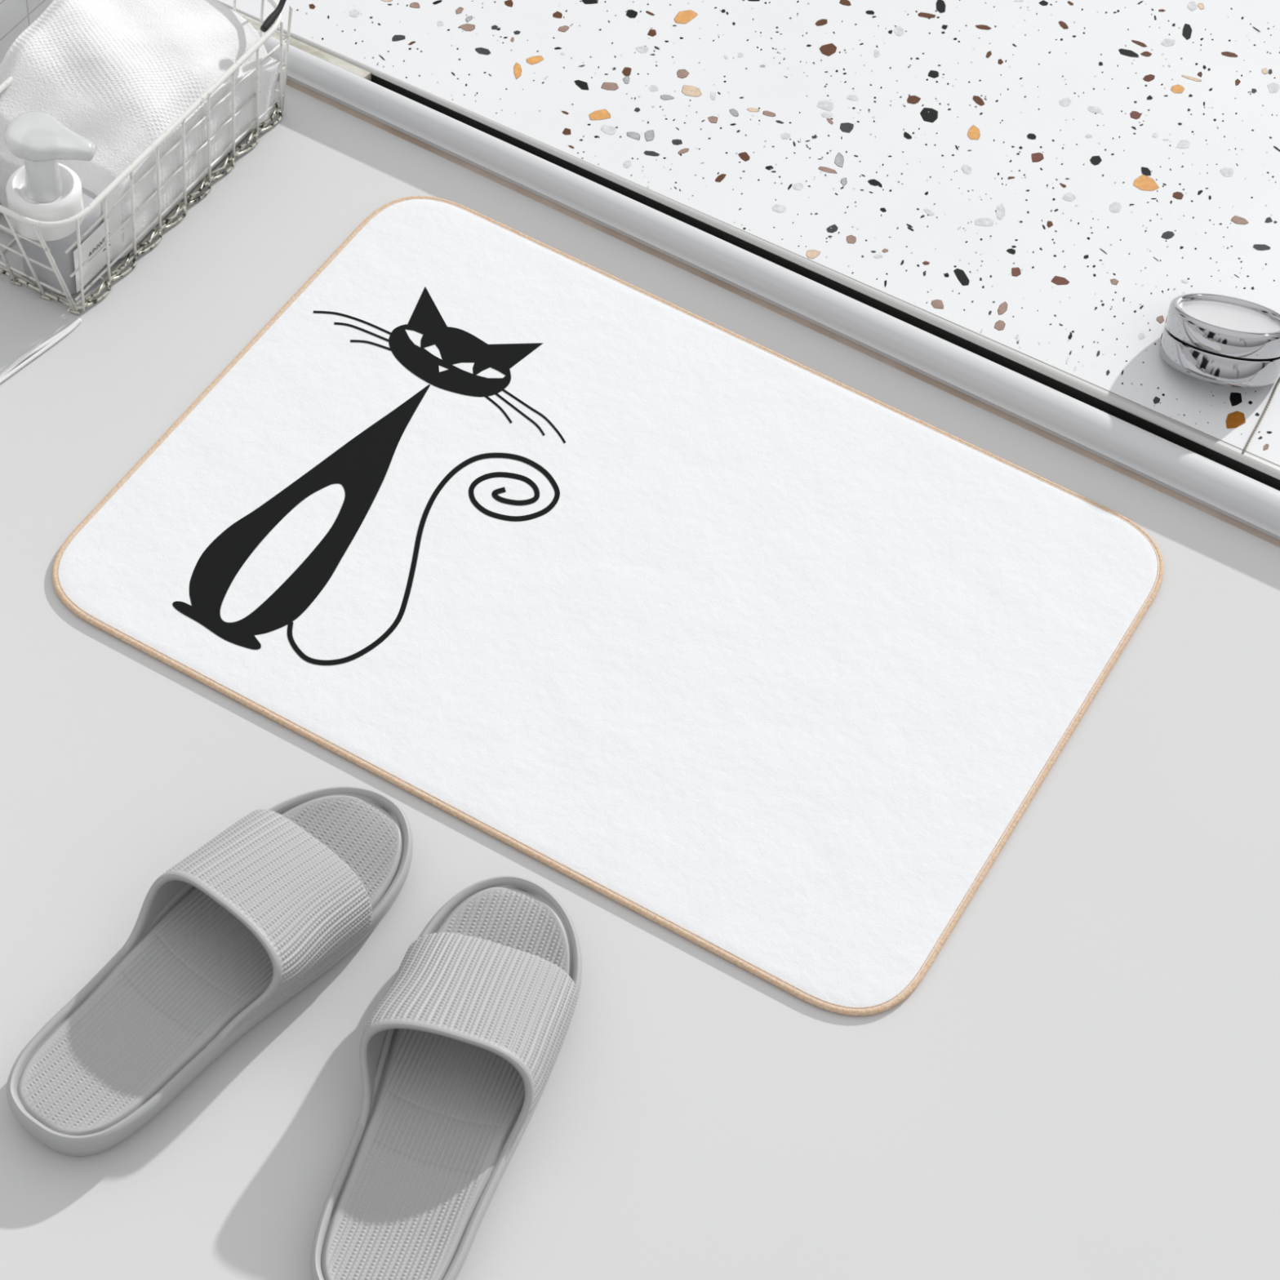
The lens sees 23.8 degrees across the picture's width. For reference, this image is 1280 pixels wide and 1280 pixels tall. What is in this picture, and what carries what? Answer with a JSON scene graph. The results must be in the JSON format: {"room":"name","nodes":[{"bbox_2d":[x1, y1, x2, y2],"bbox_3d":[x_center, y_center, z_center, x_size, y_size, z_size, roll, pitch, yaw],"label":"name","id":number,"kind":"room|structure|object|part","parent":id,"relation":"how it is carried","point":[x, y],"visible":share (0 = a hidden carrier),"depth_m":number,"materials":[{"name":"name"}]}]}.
{"room":"bathroom","nodes":[
{"label":"bathroom","id":0,"kind":"room"},
{"bbox_2d":[0,0,53,63],"bbox_3d":[-0.535,-0.347,1.992,0.020,0.230,2.800,27,54,14],"label":"wall","id":1,"kind":"structure","parent":0,"point":[15,15],"depth_m":2.14,"materials":[{"name":"grey tile"}]},
{"bbox_2d":[242,17,371,81],"bbox_3d":[-0.291,-0.444,2.186,0.223,0.014,0.010,26,54,14],"label":"trim","id":2,"kind":"structure","parent":1,"relation":"attached to","point":[322,55],"depth_m":2.16,"materials":[{"name":"beige stone"}]},
{"bbox_2d":[216,0,1279,479],"bbox_3d":[0.353,-0.139,2.009,1.690,0.003,0.016,26,54,14],"label":"trim","id":3,"kind":"structure","parent":1,"relation":"attached to","point":[1257,463],"depth_m":2.06,"materials":[{"name":"grey metal"}]},
{"bbox_2d":[254,29,1279,540],"bbox_3d":[0.343,-0.123,2.002,1.690,0.024,0.037,27,54,14],"label":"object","id":4,"kind":"structure","parent":1,"relation":"attached to","point":[1251,502],"depth_m":2.05,"materials":[{"name":"white metal"}]},
{"bbox_2d":[276,75,1279,546],"bbox_3d":[0.333,-0.104,2.001,1.690,0.003,0.003,27,54,14],"label":"trim","id":5,"kind":"structure","parent":1,"relation":"attached to","point":[776,309],"depth_m":2.07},
{"bbox_2d":[371,74,1279,490],"bbox_3d":[0.349,-0.129,2.013,1.691,0.016,0.029,26,54,14],"label":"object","id":6,"kind":"structure","parent":1,"relation":"attached to","point":[1170,436],"depth_m":2.07,"materials":[{"name":"black rubber"}]},
{"bbox_2d":[0,0,1279,1279],"bbox_3d":[0.198,0.080,1.852,1.690,0.048,2.800,27,54,14],"label":"floor","id":7,"kind":"structure","parent":0,"point":[1082,1082],"depth_m":1.82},
{"bbox_2d":[0,318,81,383],"bbox_3d":[-0.399,-0.185,1.986,0.007,0.003,0.092,35,57,20],"label":"cord","id":8,"kind":"object","parent":7,"relation":"on","point":[38,350],"visible":1,"depth_m":1.99,"materials":[{"name":"white plastic"}]},
{"bbox_2d":[0,0,293,315],"bbox_3d":[-0.355,-0.350,2.052,0.119,0.108,0.276,27,54,14],"label":"wire basket","id":9,"kind":"object","parent":7,"relation":"on","point":[274,19],"visible":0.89,"depth_m":2.03,"materials":[{"name":"white metal"}]},
{"bbox_2d":[4,111,113,295],"bbox_3d":[-0.378,-0.283,1.976,0.058,0.132,0.064,27,54,14],"label":"pump bottle","id":10,"kind":"object","parent":9,"relation":"in","point":[44,188],"visible":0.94,"depth_m":1.95,"materials":[{"name":"grey plastic"}]},
{"bbox_3d":[-0.383,-0.302,1.945,0.025,0.043,0.025,27,54,14],"label":"pump stem","id":11,"kind":"part","parent":10,"relation":"part of","materials":[{"name":"white plastic"}]},
{"bbox_3d":[-0.361,-0.255,2.008,0.001,0.038,0.042,27,54,14],"label":"label panel","id":12,"kind":"part","parent":10,"relation":"part of","materials":[{"name":"white paper"}]},
{"bbox_2d":[0,0,280,262],"bbox_3d":[-0.358,-0.370,2.069,0.145,0.092,0.201,27,54,14],"label":"towel","id":13,"kind":"object","parent":9,"relation":"in","point":[117,74],"visible":0.78,"depth_m":2.04,"materials":[{"name":"white fabric"}]},
{"bbox_3d":[-0.357,-0.321,2.090,0.114,0.010,0.243,27,54,14],"label":"frame","id":14,"kind":"part","parent":9,"relation":"part of","materials":[{"name":"metal"}]},
{"bbox_2d":[6,786,413,1156],"bbox_3d":[-0.234,0.169,1.684,0.102,0.072,0.287,33,56,19],"label":"sandal","id":15,"kind":"object","parent":7,"relation":"on","point":[243,924],"visible":1,"depth_m":1.68,"materials":[{"name":"grey plastic"}]},
{"bbox_2d":[310,875,582,1279],"bbox_3d":[-0.104,0.237,1.645,0.102,0.072,0.287,17,52,7],"label":"sandal","id":16,"kind":"object","parent":7,"relation":"on","point":[459,1055],"visible":1,"depth_m":1.64,"materials":[{"name":"grey plastic"}]},
{"bbox_2d":[52,195,1163,1015],"bbox_3d":[-0.013,-0.047,1.918,0.599,0.004,0.437,27,54,14],"label":"bath mat","id":17,"kind":"object","parent":7,"relation":"on","point":[775,662],"visible":1,"depth_m":1.90,"materials":[{"name":"white fabric"}]},
{"bbox_2d":[172,286,565,665],"bbox_3d":[-0.172,-0.106,1.944,0.222,0.001,0.323,27,54,14],"label":"print","id":18,"kind":"object","parent":17,"relation":"on","point":[380,473],"depth_m":1.94,"materials":[{"name":"black"}]},
{"bbox_2d":[1160,293,1279,387],"bbox_3d":[0.393,-0.202,2.040,0.086,0.070,0.089,27,54,14],"label":"bowl","id":19,"kind":"object","parent":7,"relation":"on","point":[1217,340],"visible":1,"depth_m":2.01,"materials":[{"name":"grey metal"}]},
{"bbox_3d":[0.396,-0.215,2.033,0.069,0.032,0.063,27,54,14],"label":"plate","id":20,"kind":"part","parent":19,"relation":"part of","materials":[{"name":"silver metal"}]},
{"bbox_2d":[1242,377,1279,453],"bbox_3d":[0.418,-0.155,2.026,0.003,0.002,0.094,24,54,13],"label":"joint","id":21,"kind":"object","parent":7,"relation":"on","point":[1278,380],"visible":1,"depth_m":2.02,"materials":[{"name":"beige"}]}
]}

